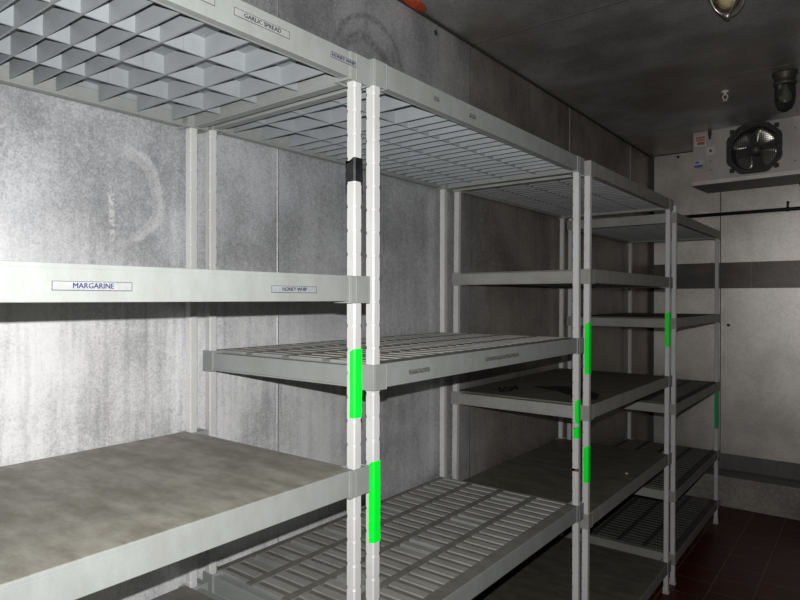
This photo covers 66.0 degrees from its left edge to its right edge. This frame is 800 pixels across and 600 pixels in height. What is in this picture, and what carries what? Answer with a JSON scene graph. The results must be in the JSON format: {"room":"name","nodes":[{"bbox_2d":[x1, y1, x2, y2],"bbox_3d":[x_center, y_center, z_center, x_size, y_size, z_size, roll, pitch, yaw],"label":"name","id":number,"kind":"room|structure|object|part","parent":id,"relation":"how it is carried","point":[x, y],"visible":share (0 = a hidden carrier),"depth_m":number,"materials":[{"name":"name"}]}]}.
{"room":"walk-in refrigerator","nodes":[
{"label":"walk-in refrigerator","id":0,"kind":"room"},
{"bbox_2d":[0,0,649,599],"bbox_3d":[0.007,0.176,2.537,0.126,2.962,6.860,0,0,38],"label":"wall","id":1,"kind":"structure","parent":0,"point":[81,183],"depth_m":1.93,"materials":[{"name":"grey metal"}]},
{"bbox_2d":[277,0,278,542],"bbox_3d":[-0.384,0.177,1.938,0.002,2.722,0.004,0,0,38],"label":"trim","id":2,"kind":"structure","parent":1,"relation":"attached to","point":[277,0],"depth_m":1.94,"materials":[{"name":"white metal"}]},
{"bbox_2d":[469,195,469,476],"bbox_3d":[0.322,0.176,2.849,0.002,2.722,0.004,0,0,38],"label":"trim","id":3,"kind":"structure","parent":1,"relation":"attached to","point":[469,195],"depth_m":2.85,"materials":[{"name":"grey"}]},
{"bbox_2d":[397,0,650,157],"bbox_3d":[0.054,-1.180,2.491,0.010,0.010,6.608,0,0,38],"label":"trim","id":4,"kind":"structure","parent":1,"relation":"attached to","point":[426,16],"depth_m":3.14,"materials":[{"name":"grey metal"}]},
{"bbox_2d":[575,62,799,106],"bbox_3d":[2.073,-1.183,3.009,2.570,0.002,0.006,0,0,38],"label":"trim","id":5,"kind":"structure","parent":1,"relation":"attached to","point":[798,62],"depth_m":3.37,"materials":[{"name":"grey metal"}]},
{"bbox_2d":[417,0,799,155],"bbox_3d":[1.070,-1.242,1.712,2.570,0.120,6.620,0,0,38],"label":"ceiling","id":6,"kind":"structure","parent":0,"point":[629,47],"depth_m":2.95,"materials":[{"name":"grey metal"}]},
{"bbox_2d":[403,0,425,12],"bbox_3d":[0.070,-1.179,2.467,0.044,0.010,0.144,0,0,38],"label":"sealant patch","id":7,"kind":"object","parent":6,"relation":"attached to","point":[415,4],"visible":1,"depth_m":2.46,"materials":[{"name":"orange plastic"}]},
{"bbox_2d":[474,0,626,44],"bbox_3d":[1.351,-1.182,2.076,2.570,0.002,0.006,0,0,38],"label":"trim","id":8,"kind":"structure","parent":6,"relation":"attached to","point":[623,0],"depth_m":2.62,"materials":[{"name":"grey metal"}]},
{"bbox_2d":[721,90,728,101],"bbox_3d":[1.847,-1.157,3.501,0.044,0.054,0.044,0,0,38],"label":"sprinkler head","id":9,"kind":"object","parent":6,"relation":"attached to","point":[724,92],"visible":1,"depth_m":3.49},
{"bbox_2d":[709,0,744,18],"bbox_3d":[1.152,-1.085,2.167,0.125,0.194,0.125,0,0,38],"label":"light","id":10,"kind":"object","parent":6,"relation":"attached to","point":[720,4],"visible":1,"depth_m":2.16,"materials":[{"name":"metal"}]},
{"bbox_2d":[713,0,739,9],"bbox_3d":[1.152,-1.070,2.167,0.096,0.094,0.096,0,0,38],"label":"globe","id":11,"kind":"object","parent":10,"relation":"on","point":[720,4],"depth_m":2.15,"materials":[{"name":"beige glass"}]},
{"bbox_2d":[692,115,799,192],"bbox_3d":[2.699,-0.956,4.058,1.356,0.458,0.394,0,0,42],"label":"cooler","id":12,"kind":"object","parent":6,"relation":"hanging from","point":[766,153],"visible":1,"depth_m":4.19,"materials":[{"name":"metal"}]},
{"bbox_3d":[2.337,-1.081,4.207,0.114,0.116,0.050,0,0,42],"label":"fan blade","id":13,"kind":"part","parent":12,"relation":"part of","materials":[{"name":"silver metal"}]},
{"bbox_3d":[2.346,-0.938,4.199,0.116,0.114,0.050,0,0,42],"label":"fan blade","id":14,"kind":"part","parent":12,"relation":"part of","materials":[{"name":"silver metal"}]},
{"bbox_3d":[2.411,-1.015,4.172,0.068,0.068,0.082,0,0,42],"label":"fan motor","id":15,"kind":"part","parent":12,"relation":"part of","materials":[{"name":"grey metal"}]},
{"bbox_3d":[2.444,-1.093,4.110,0.116,0.114,0.050,0,0,42],"label":"fan blade","id":16,"kind":"part","parent":12,"relation":"part of","materials":[{"name":"silver metal"}]},
{"bbox_3d":[2.453,-0.949,4.102,0.114,0.116,0.050,0,0,42],"label":"fan blade","id":17,"kind":"part","parent":12,"relation":"part of","materials":[{"name":"silver metal"}]},
{"bbox_2d":[772,69,797,111],"bbox_3d":[2.007,-1.082,3.212,0.118,0.204,0.118,0,0,38],"label":"light","id":18,"kind":"object","parent":6,"relation":"attached to","point":[785,81],"visible":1,"depth_m":3.18,"materials":[{"name":"glass"}]},
{"bbox_2d":[774,83,795,111],"bbox_3d":[2.007,-1.049,3.212,0.098,0.139,0.098,0,0,38],"label":"globe","id":19,"kind":"object","parent":18,"relation":"on","point":[784,93],"depth_m":3.18,"materials":[{"name":"grey"}]},
{"bbox_2d":[648,506,799,599],"bbox_3d":[1.067,1.600,1.719,2.570,0.120,6.620,0,0,38],"label":"floor","id":20,"kind":"structure","parent":0,"point":[748,555],"depth_m":3.61,"materials":[{"name":"red tile"}]},
{"bbox_2d":[0,0,369,599],"bbox_3d":[-0.677,0.514,1.029,0.620,2.053,1.205,0,0,38],"label":"shelving unit","id":21,"kind":"object","parent":20,"relation":"on","point":[73,526],"visible":1,"depth_m":1.17,"materials":[{"name":"plastic"}]},
{"bbox_3d":[-0.597,-0.489,1.125,0.602,0.047,0.279,0,0,38],"label":"shelf plate","id":22,"kind":"part","parent":21,"relation":"part of","materials":[{"name":"plastic"}]},
{"bbox_3d":[-0.682,0.380,1.022,0.613,0.054,1.181,0,0,38],"label":"shelf","id":23,"kind":"part","parent":21,"relation":"part of","materials":[{"name":"plastic"}]},
{"bbox_3d":[-0.682,-0.023,1.021,0.613,0.054,1.181,0,0,38],"label":"shelf","id":24,"kind":"part","parent":21,"relation":"part of","materials":[{"name":"plastic"}]},
{"bbox_3d":[-0.682,-0.485,1.020,0.613,0.054,1.181,0,0,38],"label":"shelf","id":25,"kind":"part","parent":21,"relation":"part of","materials":[{"name":"plastic"}]},
{"bbox_3d":[-0.680,0.376,1.020,0.602,0.046,1.125,0,0,38],"label":"shelf plate","id":26,"kind":"part","parent":21,"relation":"part of","materials":[{"name":"plastic"}]},
{"bbox_3d":[-0.422,0.788,1.355,0.602,0.046,0.281,0,0,38],"label":"shelf plate","id":27,"kind":"part","parent":21,"relation":"part of","materials":[{"name":"plastic"}]},
{"bbox_3d":[-0.561,0.510,1.659,0.024,2.046,0.024,0,0,38],"label":"post","id":28,"kind":"part","parent":21,"relation":"part of","materials":[{"name":"plastic"}]},
{"bbox_3d":[-0.423,-0.489,1.349,0.602,0.046,0.287,0,0,38],"label":"shelf plate","id":29,"kind":"part","parent":21,"relation":"part of","materials":[{"name":"plastic"}]},
{"bbox_3d":[-0.683,0.792,1.023,0.613,0.054,1.181,0,0,38],"label":"shelf","id":30,"kind":"part","parent":21,"relation":"part of","materials":[{"name":"plastic"}]},
{"bbox_3d":[-0.097,0.511,1.300,0.024,2.046,0.024,0,0,38],"label":"post","id":31,"kind":"part","parent":21,"relation":"part of","materials":[{"name":"plastic"}]},
{"bbox_2d":[203,58,583,599],"bbox_3d":[0.068,0.508,1.991,0.620,2.061,1.204,0,0,38],"label":"shelving unit","id":32,"kind":"object","parent":20,"relation":"on","point":[444,537],"visible":0.92,"depth_m":1.77,"materials":[{"name":"plastic"}]},
{"bbox_3d":[-0.523,0.505,1.708,0.024,2.054,0.024,0,0,38],"label":"post","id":33,"kind":"part","parent":32,"relation":"part of","materials":[{"name":"plastic"}]},
{"bbox_3d":[-0.193,0.162,1.649,0.602,0.047,0.281,0,0,38],"label":"shelf plate","id":34,"kind":"part","parent":32,"relation":"part of","materials":[{"name":"plastic"}]},
{"bbox_3d":[-0.194,0.773,1.650,0.602,0.047,0.281,0,0,38],"label":"shelf plate","id":35,"kind":"part","parent":32,"relation":"part of","materials":[{"name":"plastic"}]},
{"bbox_3d":[-0.182,-0.498,1.661,0.602,0.046,0.315,0,0,38],"label":"shelf plate","id":36,"kind":"part","parent":32,"relation":"part of","materials":[{"name":"plastic"}]},
{"bbox_3d":[-0.060,0.507,1.349,0.024,2.054,0.024,0,0,38],"label":"post","id":37,"kind":"part","parent":32,"relation":"part of","materials":[{"name":"plastic"}]},
{"bbox_3d":[0.063,-0.495,1.982,0.613,0.054,1.180,0,0,38],"label":"shelf","id":38,"kind":"part","parent":32,"relation":"part of","materials":[{"name":"plastic"}]},
{"bbox_3d":[0.062,0.777,1.985,0.613,0.054,1.180,0,0,38],"label":"shelf","id":39,"kind":"part","parent":32,"relation":"part of","materials":[{"name":"plastic"}]},
{"bbox_3d":[0.063,0.166,1.984,0.613,0.054,1.180,0,0,38],"label":"shelf","id":40,"kind":"part","parent":32,"relation":"part of","materials":[{"name":"plastic"}]},
{"bbox_3d":[-0.003,-0.499,1.892,0.602,0.047,0.269,0,0,38],"label":"shelf plate","id":41,"kind":"part","parent":32,"relation":"part of","materials":[{"name":"plastic"}]},
{"bbox_3d":[-0.022,0.772,1.872,0.602,0.047,0.281,0,0,38],"label":"shelf plate","id":42,"kind":"part","parent":32,"relation":"part of","materials":[{"name":"plastic"}]},
{"bbox_3d":[-0.021,0.161,1.871,0.602,0.047,0.281,0,0,38],"label":"shelf plate","id":43,"kind":"part","parent":32,"relation":"part of","materials":[{"name":"plastic"}]},
{"bbox_3d":[0.184,0.504,2.621,0.024,2.054,0.024,0,0,38],"label":"post","id":44,"kind":"part","parent":32,"relation":"part of","materials":[{"name":"plastic"}]},
{"bbox_3d":[0.162,-0.499,2.105,0.602,0.047,0.269,0,0,38],"label":"shelf plate","id":45,"kind":"part","parent":32,"relation":"part of","materials":[{"name":"plastic"}]},
{"bbox_3d":[0.150,0.772,2.095,0.602,0.047,0.281,0,0,38],"label":"shelf plate","id":46,"kind":"part","parent":32,"relation":"part of","materials":[{"name":"plastic"}]},
{"bbox_3d":[0.151,0.161,2.093,0.602,0.047,0.281,0,0,38],"label":"shelf plate","id":47,"kind":"part","parent":32,"relation":"part of","materials":[{"name":"plastic"}]},
{"bbox_3d":[0.327,-0.500,2.319,0.602,0.047,0.269,0,0,38],"label":"shelf plate","id":48,"kind":"part","parent":32,"relation":"part of","materials":[{"name":"plastic"}]},
{"bbox_3d":[0.323,0.161,2.316,0.602,0.047,0.281,0,0,38],"label":"shelf plate","id":49,"kind":"part","parent":32,"relation":"part of","materials":[{"name":"plastic"}]},
{"bbox_3d":[0.322,0.772,2.317,0.602,0.047,0.281,0,0,38],"label":"shelf plate","id":50,"kind":"part","parent":32,"relation":"part of","materials":[{"name":"plastic"}]},
{"bbox_3d":[0.647,0.505,2.262,0.024,2.054,0.024,0,0,38],"label":"post","id":51,"kind":"part","parent":32,"relation":"part of","materials":[{"name":"plastic"}]},
{"bbox_2d":[451,160,672,599],"bbox_3d":[0.831,0.503,2.977,0.620,2.068,1.217,0,0,38],"label":"shelving unit","id":52,"kind":"object","parent":20,"relation":"on","point":[545,471],"visible":0.87,"depth_m":2.88,"materials":[{"name":"plastic"}]},
{"bbox_3d":[0.244,0.500,2.699,0.024,2.061,0.052,0,0,38],"label":"post","id":53,"kind":"part","parent":52,"relation":"part of","materials":[{"name":"plastic"}]},
{"bbox_3d":[0.564,1.396,2.632,0.602,0.046,0.277,0,0,38],"label":"shelf plate","id":54,"kind":"part","parent":52,"relation":"part of","materials":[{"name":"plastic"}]},
{"bbox_2d":[495,385,518,391],"bbox_3d":[0.464,0.386,2.685,0.133,0.026,0.048,0,0,-29],"label":"scrap","id":55,"kind":"object","parent":52,"relation":"on","point":[506,388],"visible":1,"depth_m":2.67,"materials":[{"name":"black"}]},
{"bbox_3d":[0.579,-0.096,2.645,0.602,0.046,0.277,0,0,38],"label":"shelf plate","id":56,"kind":"part","parent":52,"relation":"part of","materials":[{"name":"plastic"}]},
{"bbox_3d":[0.583,-0.507,2.649,0.602,0.047,0.277,0,0,38],"label":"shelf plate","id":57,"kind":"part","parent":52,"relation":"part of","materials":[{"name":"plastic"}]},
{"bbox_3d":[0.658,0.422,2.750,0.602,0.046,0.554,0,0,38],"label":"shelf plate","id":58,"kind":"part","parent":52,"relation":"part of","materials":[{"name":"plastic"}]},
{"bbox_3d":[0.655,0.830,2.747,0.602,0.046,0.554,0,0,38],"label":"shelf plate","id":59,"kind":"part","parent":52,"relation":"part of","materials":[{"name":"plastic"}]},
{"bbox_3d":[0.748,-0.096,2.864,0.602,0.046,0.277,0,0,38],"label":"shelf plate","id":60,"kind":"part","parent":52,"relation":"part of","materials":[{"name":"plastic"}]},
{"bbox_3d":[0.734,1.395,2.852,0.602,0.046,0.277,0,0,38],"label":"shelf plate","id":61,"kind":"part","parent":52,"relation":"part of","materials":[{"name":"plastic"}]},
{"bbox_3d":[0.752,-0.507,2.868,0.602,0.047,0.277,0,0,38],"label":"shelf plate","id":62,"kind":"part","parent":52,"relation":"part of","materials":[{"name":"plastic"}]},
{"bbox_3d":[0.942,0.499,3.601,0.024,2.061,0.052,0,0,38],"label":"post","id":63,"kind":"part","parent":52,"relation":"part of","materials":[{"name":"plastic"}]},
{"bbox_3d":[0.826,0.425,2.971,0.613,0.054,1.165,0,0,38],"label":"shelf","id":64,"kind":"part","parent":52,"relation":"part of","materials":[{"name":"plastic"}]},
{"bbox_3d":[0.831,-0.092,2.976,0.613,0.054,1.165,0,0,38],"label":"shelf","id":65,"kind":"part","parent":52,"relation":"part of","materials":[{"name":"plastic"}]},
{"bbox_3d":[0.835,-0.503,2.979,0.613,0.054,1.165,0,0,38],"label":"shelf","id":66,"kind":"part","parent":52,"relation":"part of","materials":[{"name":"plastic"}]},
{"bbox_2d":[534,386,599,399],"bbox_3d":[0.762,0.395,2.663,0.179,0.007,0.391,0,0,-20],"label":"plastic film","id":67,"kind":"object","parent":52,"relation":"on","point":[564,389],"visible":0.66,"depth_m":2.70,"materials":[{"name":"black plastic"}]},
{"bbox_3d":[0.918,-0.097,3.084,0.602,0.046,0.277,0,0,38],"label":"shelf plate","id":68,"kind":"part","parent":52,"relation":"part of","materials":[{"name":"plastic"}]},
{"bbox_3d":[0.817,1.399,2.963,0.613,0.054,1.165,0,0,38],"label":"shelf","id":69,"kind":"part","parent":52,"relation":"part of","materials":[{"name":"plastic"}]},
{"bbox_3d":[0.922,-0.508,3.087,0.602,0.047,0.277,0,0,38],"label":"shelf plate","id":70,"kind":"part","parent":52,"relation":"part of","materials":[{"name":"plastic"}]},
{"bbox_3d":[0.904,1.395,3.071,0.602,0.046,0.277,0,0,38],"label":"shelf plate","id":71,"kind":"part","parent":52,"relation":"part of","materials":[{"name":"plastic"}]},
{"bbox_3d":[0.708,0.502,2.340,0.024,2.061,0.052,0,0,38],"label":"post","id":72,"kind":"part","parent":52,"relation":"part of","materials":[{"name":"plastic"}]},
{"bbox_3d":[1.088,-0.097,3.303,0.602,0.046,0.277,0,0,38],"label":"shelf plate","id":73,"kind":"part","parent":52,"relation":"part of","materials":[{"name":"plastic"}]},
{"bbox_3d":[0.994,0.829,3.185,0.602,0.046,0.554,0,0,38],"label":"shelf plate","id":74,"kind":"part","parent":52,"relation":"part of","materials":[{"name":"plastic"}]},
{"bbox_3d":[0.998,0.421,3.189,0.602,0.046,0.554,0,0,38],"label":"shelf plate","id":75,"kind":"part","parent":52,"relation":"part of","materials":[{"name":"plastic"}]},
{"bbox_3d":[1.092,-0.508,3.307,0.602,0.047,0.277,0,0,38],"label":"shelf plate","id":76,"kind":"part","parent":52,"relation":"part of","materials":[{"name":"plastic"}]},
{"bbox_3d":[1.074,1.395,3.290,0.602,0.046,0.277,0,0,38],"label":"shelf plate","id":77,"kind":"part","parent":52,"relation":"part of","materials":[{"name":"plastic"}]},
{"bbox_3d":[0.822,0.833,2.968,0.613,0.054,1.165,0,0,38],"label":"shelf","id":78,"kind":"part","parent":52,"relation":"part of","materials":[{"name":"plastic"}]},
{"bbox_3d":[1.406,0.500,3.242,0.024,2.061,0.052,0,0,38],"label":"post","id":79,"kind":"part","parent":52,"relation":"part of","materials":[{"name":"plastic"}]},
{"bbox_2d":[565,206,720,584],"bbox_3d":[1.604,0.512,3.977,0.620,2.046,1.204,0,0,38],"label":"shelving unit","id":80,"kind":"object","parent":20,"relation":"on","point":[635,525],"visible":0.73,"depth_m":3.72,"materials":[{"name":"plastic"}]},
{"bbox_3d":[1.020,0.509,3.701,0.024,2.040,0.044,0,0,38],"label":"post","id":81,"kind":"part","parent":80,"relation":"part of","materials":[{"name":"plastic"}]},
{"bbox_3d":[1.342,1.395,3.636,0.602,0.047,0.276,0,0,38],"label":"shelf plate","id":82,"kind":"part","parent":80,"relation":"part of","materials":[{"name":"plastic"}]},
{"bbox_3d":[1.714,0.508,4.599,0.024,2.040,0.044,0,0,38],"label":"post","id":83,"kind":"part","parent":80,"relation":"part of","materials":[{"name":"plastic"}]},
{"bbox_3d":[1.355,-0.453,3.647,0.602,0.047,0.276,0,0,38],"label":"shelf plate","id":84,"kind":"part","parent":80,"relation":"part of","materials":[{"name":"plastic"}]},
{"bbox_3d":[1.351,0.120,3.643,0.602,0.046,0.276,0,0,38],"label":"shelf plate","id":85,"kind":"part","parent":80,"relation":"part of","materials":[{"name":"plastic"}]},
{"bbox_3d":[1.524,-0.453,3.865,0.602,0.047,0.276,0,0,38],"label":"shelf plate","id":86,"kind":"part","parent":80,"relation":"part of","materials":[{"name":"plastic"}]},
{"bbox_3d":[1.520,0.120,3.862,0.602,0.046,0.276,0,0,38],"label":"shelf plate","id":87,"kind":"part","parent":80,"relation":"part of","materials":[{"name":"plastic"}]},
{"bbox_3d":[1.593,1.399,3.966,0.613,0.054,1.160,0,0,38],"label":"shelf","id":88,"kind":"part","parent":80,"relation":"part of","materials":[{"name":"plastic"}]},
{"bbox_3d":[1.602,0.124,3.973,0.613,0.054,1.160,0,0,38],"label":"shelf","id":89,"kind":"part","parent":80,"relation":"part of","materials":[{"name":"plastic"}]},
{"bbox_3d":[1.606,-0.449,3.976,0.613,0.054,1.160,0,0,38],"label":"shelf","id":90,"kind":"part","parent":80,"relation":"part of","materials":[{"name":"plastic"}]},
{"bbox_3d":[1.511,1.395,3.855,0.602,0.047,0.276,0,0,38],"label":"shelf plate","id":91,"kind":"part","parent":80,"relation":"part of","materials":[{"name":"plastic"}]},
{"bbox_3d":[1.693,-0.453,4.083,0.602,0.047,0.276,0,0,38],"label":"shelf plate","id":92,"kind":"part","parent":80,"relation":"part of","materials":[{"name":"plastic"}]},
{"bbox_3d":[1.689,0.119,4.080,0.602,0.046,0.276,0,0,38],"label":"shelf plate","id":93,"kind":"part","parent":80,"relation":"part of","materials":[{"name":"plastic"}]},
{"bbox_3d":[1.680,1.395,4.073,0.602,0.047,0.276,0,0,38],"label":"shelf plate","id":94,"kind":"part","parent":80,"relation":"part of","materials":[{"name":"plastic"}]},
{"bbox_3d":[1.682,1.056,4.075,0.602,0.047,0.276,0,0,38],"label":"shelf plate","id":95,"kind":"part","parent":80,"relation":"part of","materials":[{"name":"plastic"}]},
{"bbox_3d":[1.347,0.585,3.641,0.602,0.047,0.276,0,0,38],"label":"shelf plate","id":96,"kind":"part","parent":80,"relation":"part of","materials":[{"name":"plastic"}]},
{"bbox_3d":[1.344,1.057,3.638,0.602,0.047,0.276,0,0,38],"label":"shelf plate","id":97,"kind":"part","parent":80,"relation":"part of","materials":[{"name":"plastic"}]},
{"bbox_3d":[1.862,-0.454,4.301,0.602,0.047,0.276,0,0,38],"label":"shelf plate","id":98,"kind":"part","parent":80,"relation":"part of","materials":[{"name":"plastic"}]},
{"bbox_3d":[1.851,1.056,4.293,0.602,0.047,0.276,0,0,38],"label":"shelf plate","id":99,"kind":"part","parent":80,"relation":"part of","materials":[{"name":"plastic"}]},
{"bbox_3d":[1.858,0.119,4.298,0.602,0.046,0.276,0,0,38],"label":"shelf plate","id":100,"kind":"part","parent":80,"relation":"part of","materials":[{"name":"plastic"}]},
{"bbox_3d":[1.599,0.589,3.970,0.613,0.054,1.160,0,0,38],"label":"shelf","id":101,"kind":"part","parent":80,"relation":"part of","materials":[{"name":"plastic"}]},
{"bbox_3d":[1.849,1.394,4.291,0.602,0.047,0.276,0,0,38],"label":"shelf plate","id":102,"kind":"part","parent":80,"relation":"part of","materials":[{"name":"plastic"}]},
{"bbox_3d":[1.483,0.511,3.342,0.024,2.040,0.044,0,0,38],"label":"post","id":103,"kind":"part","parent":80,"relation":"part of","materials":[{"name":"plastic"}]},
{"bbox_3d":[1.595,1.061,3.967,0.613,0.054,1.160,0,0,38],"label":"shelf","id":104,"kind":"part","parent":80,"relation":"part of","materials":[{"name":"plastic"}]},
{"bbox_3d":[1.516,0.585,3.859,0.602,0.047,0.276,0,0,38],"label":"shelf plate","id":105,"kind":"part","parent":80,"relation":"part of","materials":[{"name":"plastic"}]},
{"bbox_3d":[1.513,1.057,3.857,0.602,0.047,0.276,0,0,38],"label":"shelf plate","id":106,"kind":"part","parent":80,"relation":"part of","materials":[{"name":"plastic"}]},
{"bbox_3d":[1.685,0.585,4.077,0.602,0.047,0.276,0,0,38],"label":"shelf plate","id":107,"kind":"part","parent":80,"relation":"part of","materials":[{"name":"plastic"}]},
{"bbox_3d":[1.854,0.584,4.296,0.602,0.047,0.276,0,0,38],"label":"shelf plate","id":108,"kind":"part","parent":80,"relation":"part of","materials":[{"name":"plastic"}]},
{"bbox_3d":[2.178,0.509,4.240,0.024,2.040,0.044,0,0,38],"label":"post","id":109,"kind":"part","parent":80,"relation":"part of","materials":[{"name":"plastic"}]},
{"bbox_2d":[654,152,799,463],"bbox_3d":[3.129,0.175,4.378,2.570,2.962,0.125,0,0,38],"label":"wall","id":110,"kind":"structure","parent":0,"point":[760,327],"depth_m":4.71,"materials":[{"name":"grey metal"}]},
{"bbox_2d":[649,156,653,441],"bbox_3d":[2.086,0.000,5.105,0.030,2.377,0.012,0,0,38],"label":"trim","id":111,"kind":"structure","parent":110,"relation":"attached to","point":[651,436],"depth_m":5.10,"materials":[{"name":"grey metal"}]},
{"bbox_2d":[654,151,692,156],"bbox_3d":[3.106,-1.183,4.318,2.540,0.006,0.006,0,0,38],"label":"trim","id":112,"kind":"structure","parent":110,"relation":"attached to","point":[689,151],"depth_m":5.01,"materials":[{"name":"grey metal"}]},
{"bbox_2d":[720,192,720,451],"bbox_3d":[2.494,0.001,4.796,0.006,2.377,0.002,0,0,38],"label":"trim","id":113,"kind":"structure","parent":110,"relation":"attached to","point":[720,192],"depth_m":4.79,"materials":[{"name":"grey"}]},
{"bbox_2d":[654,260,799,288],"bbox_3d":[3.105,-0.188,4.320,2.540,0.200,0.006,0,0,38],"label":"trim","id":114,"kind":"structure","parent":110,"relation":"attached to","point":[765,274],"depth_m":4.71,"materials":[{"name":"metal"}]},
{"bbox_2d":[683,473,799,520],"bbox_3d":[3.021,1.424,4.243,2.570,0.224,0.235,0,0,38],"label":"trim","id":115,"kind":"structure","parent":110,"relation":"attached to","point":[758,497],"depth_m":4.46,"materials":[{"name":"grey metal"}]},
{"bbox_2d":[684,201,799,217],"bbox_3d":[3.078,-0.680,4.301,2.540,0.075,0.067,0,0,38],"label":"pipe","id":116,"kind":"object","parent":110,"relation":"attached to","point":[787,208],"visible":0.88,"depth_m":4.63,"materials":[{"name":"black metal"}]},
{"bbox_2d":[704,467,799,488],"bbox_3d":[3.021,1.311,4.243,2.570,0.003,0.234,0,0,38],"label":"trim","id":117,"kind":"structure","parent":110,"relation":"attached to","point":[774,480],"depth_m":4.54,"materials":[{"name":"grey metal"}]},
{"bbox_2d":[710,453,799,479],"bbox_3d":[3.103,1.250,4.324,2.540,0.118,0.006,0,0,38],"label":"trim","id":118,"kind":"structure","parent":110,"relation":"attached to","point":[782,469],"depth_m":4.63,"materials":[{"name":"grey metal"}]}
]}

